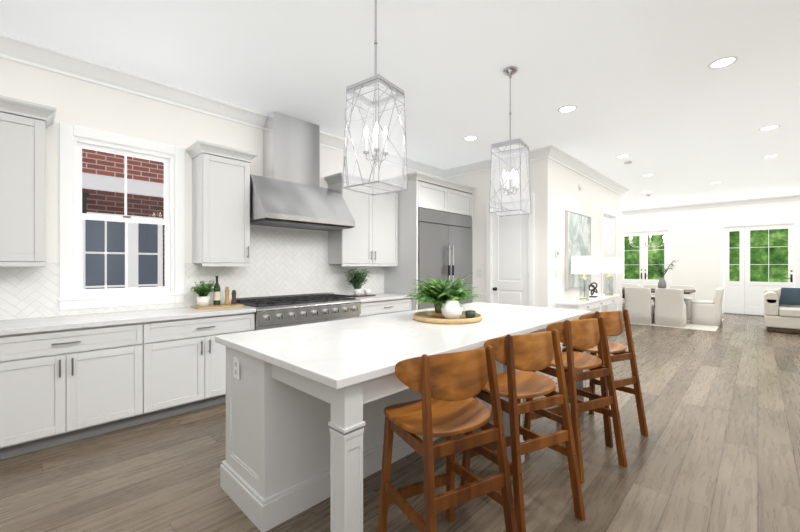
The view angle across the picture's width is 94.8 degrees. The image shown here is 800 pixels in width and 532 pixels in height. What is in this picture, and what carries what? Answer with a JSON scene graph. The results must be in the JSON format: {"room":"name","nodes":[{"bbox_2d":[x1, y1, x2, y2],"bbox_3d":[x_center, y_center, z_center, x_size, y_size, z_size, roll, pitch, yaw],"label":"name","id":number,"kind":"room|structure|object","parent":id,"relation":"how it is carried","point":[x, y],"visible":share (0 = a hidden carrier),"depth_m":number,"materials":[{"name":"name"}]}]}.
{"room":"kitchen","nodes":[
{"label":"kitchen","id":0,"kind":"room"},
{"bbox_2d":[0,0,799,210],"bbox_3d":[3.837,-1.860,3.731,9.200,0.120,17.400,0,0,44],"label":"ceiling","id":1,"kind":"structure","parent":0,"point":[638,78],"depth_m":3.32,"materials":[{"name":"paint"}]},
{"bbox_2d":[342,0,407,195],"bbox_3d":[-0.152,-1.140,2.310,0.295,1.318,0.295,0,0,36],"label":"pendant lantern","id":2,"kind":"object","parent":1,"relation":"hanging from","point":[350,90],"visible":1,"depth_m":2.30,"materials":[{"name":"silver metal"}]},
{"bbox_2d":[489,66,530,216],"bbox_3d":[1.014,-1.140,3.380,0.295,1.318,0.295,0,0,36],"label":"pendant lantern","id":3,"kind":"object","parent":1,"relation":"hanging from","point":[509,71],"visible":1,"depth_m":3.37,"materials":[{"name":"silver metal"}]},
{"bbox_2d":[629,194,667,247],"bbox_3d":[6.277,-1.132,9.323,0.876,1.335,0.862,0,0,44],"label":"dining chandelier","id":4,"kind":"object","parent":1,"relation":"hanging from","point":[647,245],"visible":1,"depth_m":9.32,"materials":[{"name":"silver metal"}]},
{"bbox_2d":[0,314,799,531],"bbox_3d":[3.837,1.410,3.731,9.200,0.120,17.400,0,0,44],"label":"floor","id":5,"kind":"structure","parent":0,"point":[720,452],"depth_m":2.44,"materials":[{"name":"brown wood"}]},
{"bbox_2d":[0,95,475,459],"bbox_3d":[-1.299,-0.010,4.286,0.759,2.720,6.755,0,0,44],"label":"kitchen cabinets","id":6,"kind":"object","parent":5,"relation":"on","point":[66,376],"visible":0.77,"depth_m":3.25,"materials":[{"name":"white paint"}]},
{"bbox_2d":[0,293,412,335],"bbox_3d":[-1.863,0.450,3.791,0.640,0.040,5.258,0,0,44],"label":"countertop","id":7,"kind":"structure","parent":6,"relation":"on","point":[43,324],"depth_m":3.07,"materials":[{"name":"stone"}]},
{"bbox_2d":[190,276,243,308],"bbox_3d":[-1.937,0.267,3.853,0.272,0.324,0.496,0,0,44],"label":"tray","id":8,"kind":"object","parent":7,"relation":"on","point":[203,290],"visible":1,"depth_m":3.81,"materials":[{"name":"brown wood"}]},
{"bbox_2d":[345,267,375,296],"bbox_3d":[-0.557,0.224,5.212,0.453,0.410,0.344,0,0,-29],"label":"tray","id":9,"kind":"object","parent":7,"relation":"on","point":[355,282],"visible":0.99,"depth_m":5.16,"materials":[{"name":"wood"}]},
{"bbox_2d":[236,292,360,330],"bbox_3d":[-1.185,0.858,4.430,0.697,0.985,1.360,0,0,44],"label":"range cooker","id":10,"kind":"object","parent":5,"relation":"on","point":[277,311],"visible":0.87,"depth_m":4.21,"materials":[{"name":"grey metal"}]},
{"bbox_2d":[215,302,590,531],"bbox_3d":[0.345,0.890,2.894,1.260,0.920,2.970,0,0,44],"label":"kitchen island","id":11,"kind":"object","parent":5,"relation":"on","point":[306,404],"visible":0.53,"depth_m":2.01,"materials":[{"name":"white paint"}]},
{"bbox_2d":[406,273,483,323],"bbox_3d":[0.353,0.242,3.027,0.648,0.375,0.666,0,0,-17],"label":"flower arrangement","id":12,"kind":"object","parent":11,"relation":"on","point":[446,298],"visible":1,"depth_m":2.89,"materials":[{"name":"green plant"}]},
{"bbox_2d":[418,208,471,309],"bbox_3d":[0.551,0.245,6.156,0.787,2.210,1.405,0,0,44],"label":"refrigerator","id":13,"kind":"object","parent":5,"relation":"on","point":[444,238],"visible":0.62,"depth_m":5.84,"materials":[{"name":"grey metal"}]},
{"bbox_2d":[377,345,516,531],"bbox_3d":[0.198,0.854,1.659,0.517,0.998,0.523,0,0,-29],"label":"bar stool","id":14,"kind":"object","parent":5,"relation":"on","point":[447,383],"visible":1,"depth_m":1.57,"materials":[{"name":"brown wood"}]},
{"bbox_2d":[460,329,585,531],"bbox_3d":[0.668,0.854,2.086,0.517,0.998,0.522,0,0,-27],"label":"bar stool","id":15,"kind":"object","parent":5,"relation":"on","point":[527,353],"visible":0.91,"depth_m":1.97,"materials":[{"name":"brown wood"}]},
{"bbox_2d":[523,317,627,482],"bbox_3d":[1.216,0.854,2.613,0.517,0.998,0.522,0,0,-26],"label":"bar stool","id":16,"kind":"object","parent":5,"relation":"on","point":[580,334],"visible":0.78,"depth_m":2.49,"materials":[{"name":"brown wood"}]},
{"bbox_2d":[556,294,619,350],"bbox_3d":[3.376,0.955,6.481,0.343,0.790,2.300,0,0,44],"label":"console table","id":17,"kind":"object","parent":5,"relation":"on","point":[599,302],"visible":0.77,"depth_m":6.13,"materials":[{"name":"white paint"}]},
{"bbox_2d":[571,256,597,300],"bbox_3d":[3.006,0.199,6.003,0.400,0.720,0.400,0,0,44],"label":"table lamp","id":18,"kind":"object","parent":17,"relation":"on","point":[583,265],"visible":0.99,"depth_m":5.85,"materials":[{"name":"white fabric"}]},
{"bbox_2d":[588,282,597,297],"bbox_3d":[3.477,0.425,6.609,0.114,0.268,0.238,0,0,44],"label":"figurine","id":19,"kind":"object","parent":17,"relation":"on","point":[591,285],"visible":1,"depth_m":6.57,"materials":[{"name":"brown metal"}]},
{"bbox_2d":[598,257,620,295],"bbox_3d":[3.983,0.199,7.007,0.400,0.720,0.400,0,0,44],"label":"table lamp","id":20,"kind":"object","parent":17,"relation":"on","point":[608,265],"visible":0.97,"depth_m":6.86,"materials":[{"name":"white fabric"}]},
{"bbox_2d":[557,309,648,446],"bbox_3d":[1.658,0.854,3.061,0.517,0.998,0.522,0,0,-25],"label":"bar stool","id":21,"kind":"object","parent":5,"relation":"on","point":[614,325],"visible":0.69,"depth_m":2.95,"materials":[{"name":"brown wood"}]},
{"bbox_2d":[623,319,723,331],"bbox_3d":[6.307,1.344,9.441,2.880,0.012,2.470,0,0,44],"label":"dining rug","id":22,"kind":"object","parent":5,"relation":"on","point":[689,325],"visible":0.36,"depth_m":8.14,"materials":[{"name":"white fabric"}]},
{"bbox_2d":[622,298,624,320],"bbox_3d":[5.288,0.924,9.196,0.543,0.828,0.587,0,0,44],"label":"dining chair","id":23,"kind":"object","parent":22,"relation":"on","point":[623,299],"visible":0.08,"depth_m":9.01,"materials":[{"name":"white fabric"}]},
{"bbox_2d":[622,284,639,287],"bbox_3d":[6.391,0.924,10.330,0.543,0.828,0.587,0,0,44],"label":"dining chair","id":24,"kind":"object","parent":22,"relation":"on","point":[623,285],"visible":0.16,"depth_m":10.39,"materials":[{"name":"white fabric"}]},
{"bbox_2d":[625,287,654,323],"bbox_3d":[5.718,0.924,8.778,0.543,0.828,0.587,0,0,44],"label":"dining chair","id":25,"kind":"object","parent":22,"relation":"on","point":[639,304],"visible":0.94,"depth_m":8.57,"materials":[{"name":"white fabric"}]},
{"bbox_2d":[644,284,666,308],"bbox_3d":[6.821,0.924,9.911,0.543,0.828,0.587,0,0,44],"label":"dining chair","id":26,"kind":"object","parent":22,"relation":"on","point":[645,285],"visible":0.12,"depth_m":10.03,"materials":[{"name":"white fabric"}]},
{"bbox_2d":[622,287,695,307],"bbox_3d":[6.277,0.964,9.323,1.800,0.747,1.080,0,0,44],"label":"dining table","id":27,"kind":"object","parent":22,"relation":"on","point":[623,288],"visible":0.11,"depth_m":8.92,"materials":[{"name":"brown wood"}]},
{"bbox_2d":[652,259,677,288],"bbox_3d":[6.545,0.213,9.161,0.580,0.752,0.453,0,0,1],"label":"centerpiece","id":28,"kind":"object","parent":27,"relation":"on","point":[662,284],"visible":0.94,"depth_m":9.09,"materials":[{"name":"grey"}]},
{"bbox_2d":[655,288,686,326],"bbox_3d":[6.148,0.924,8.359,0.543,0.828,0.587,0,0,44],"label":"dining chair","id":29,"kind":"object","parent":22,"relation":"on","point":[670,306],"visible":1,"depth_m":8.16,"materials":[{"name":"white fabric"}]},
{"bbox_2d":[670,285,694,319],"bbox_3d":[7.251,0.924,9.493,0.543,0.828,0.587,0,0,44],"label":"dining chair","id":30,"kind":"object","parent":22,"relation":"on","point":[688,298],"visible":0.43,"depth_m":9.44,"materials":[{"name":"white fabric"}]},
{"bbox_2d":[690,288,723,325],"bbox_3d":[7.109,0.924,8.514,0.587,0.828,0.543,0,0,44],"label":"dining chair","id":31,"kind":"object","parent":22,"relation":"on","point":[703,312],"visible":1,"depth_m":8.30,"materials":[{"name":"white fabric"}]},
{"bbox_2d":[764,288,799,334],"bbox_3d":[8.653,0.900,7.069,2.360,0.901,1.000,0,0,44],"label":"sofa","id":32,"kind":"object","parent":5,"relation":"on","point":[781,305],"visible":1,"depth_m":7.47,"materials":[{"name":"white fabric"}]},
{"bbox_2d":[0,58,799,319],"bbox_3d":[3.837,-0.225,3.731,9.200,3.150,17.400,0,0,44],"label":"wall","id":33,"kind":"structure","parent":0,"point":[695,233],"depth_m":5.70,"materials":[{"name":"paint"}]},
{"bbox_2d":[73,136,173,297],"bbox_3d":[-2.645,-0.425,3.555,0.146,1.428,0.778,0,0,44],"label":"kitchen window","id":34,"kind":"structure","parent":33,"relation":"in","point":[79,143],"depth_m":3.53,"materials":[{"name":"white paint"}]},
{"bbox_2d":[250,111,354,230],"bbox_3d":[-1.210,-1.138,4.462,0.637,1.320,1.200,0,0,44],"label":"range hood","id":35,"kind":"object","parent":33,"relation":"attached to","point":[289,193],"visible":0.98,"depth_m":4.36,"materials":[{"name":"metal"}]},
{"bbox_2d":[0,33,799,215],"bbox_3d":[3.837,-1.724,3.731,8.900,0.149,17.100,0,0,44],"label":"crown molding","id":36,"kind":"structure","parent":33,"relation":"attached to","point":[12,48],"depth_m":4.11,"materials":[{"name":"white paint"}]},
{"bbox_2d":[492,200,527,305],"bbox_3d":[1.808,0.147,6.069,0.662,2.386,0.116,0,0,44],"label":"pantry door","id":37,"kind":"structure","parent":33,"relation":"in","point":[509,233],"depth_m":6.08,"materials":[{"name":"white paint"}]},
{"bbox_2d":[476,183,581,276],"bbox_3d":[2.354,-0.655,6.189,1.953,1.690,0.792,0,0,-5],"label":"switch plates","id":38,"kind":"object","parent":33,"relation":"attached to","point":[478,271],"visible":1,"depth_m":6.43,"materials":[{"name":"white plastic"}]},
{"bbox_2d":[565,210,590,288],"bbox_3d":[3.174,-0.270,6.524,0.050,1.316,1.176,0,0,44],"label":"picture","id":39,"kind":"object","parent":33,"relation":"attached to","point":[577,225],"visible":0.9,"depth_m":6.39,"materials":[{"name":"multicoloured paper"}]},
{"bbox_2d":[622,223,793,315],"bbox_3d":[8.803,0.122,10.931,3.976,2.456,0.153,0,0,44],"label":"doors","id":40,"kind":"structure","parent":33,"relation":"in","point":[742,297],"depth_m":10.24,"materials":[{"name":"white paint"}]},
{"label":"outside","id":41,"kind":"structure","parent":0,"visible":0},
{"bbox_2d":[82,148,164,288],"bbox_3d":[-3.926,-1.400,5.910,0.330,6.500,9.000,0,0,44],"label":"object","id":42,"kind":"structure","parent":41,"point":[102,172],"depth_m":5.60,"materials":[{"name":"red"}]},
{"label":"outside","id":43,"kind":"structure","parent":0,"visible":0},
{"bbox_2d":[624,229,787,281],"bbox_3d":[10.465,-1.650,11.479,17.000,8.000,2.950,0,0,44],"label":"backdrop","id":44,"kind":"structure","parent":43,"point":[758,239],"depth_m":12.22,"materials":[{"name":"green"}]}
]}

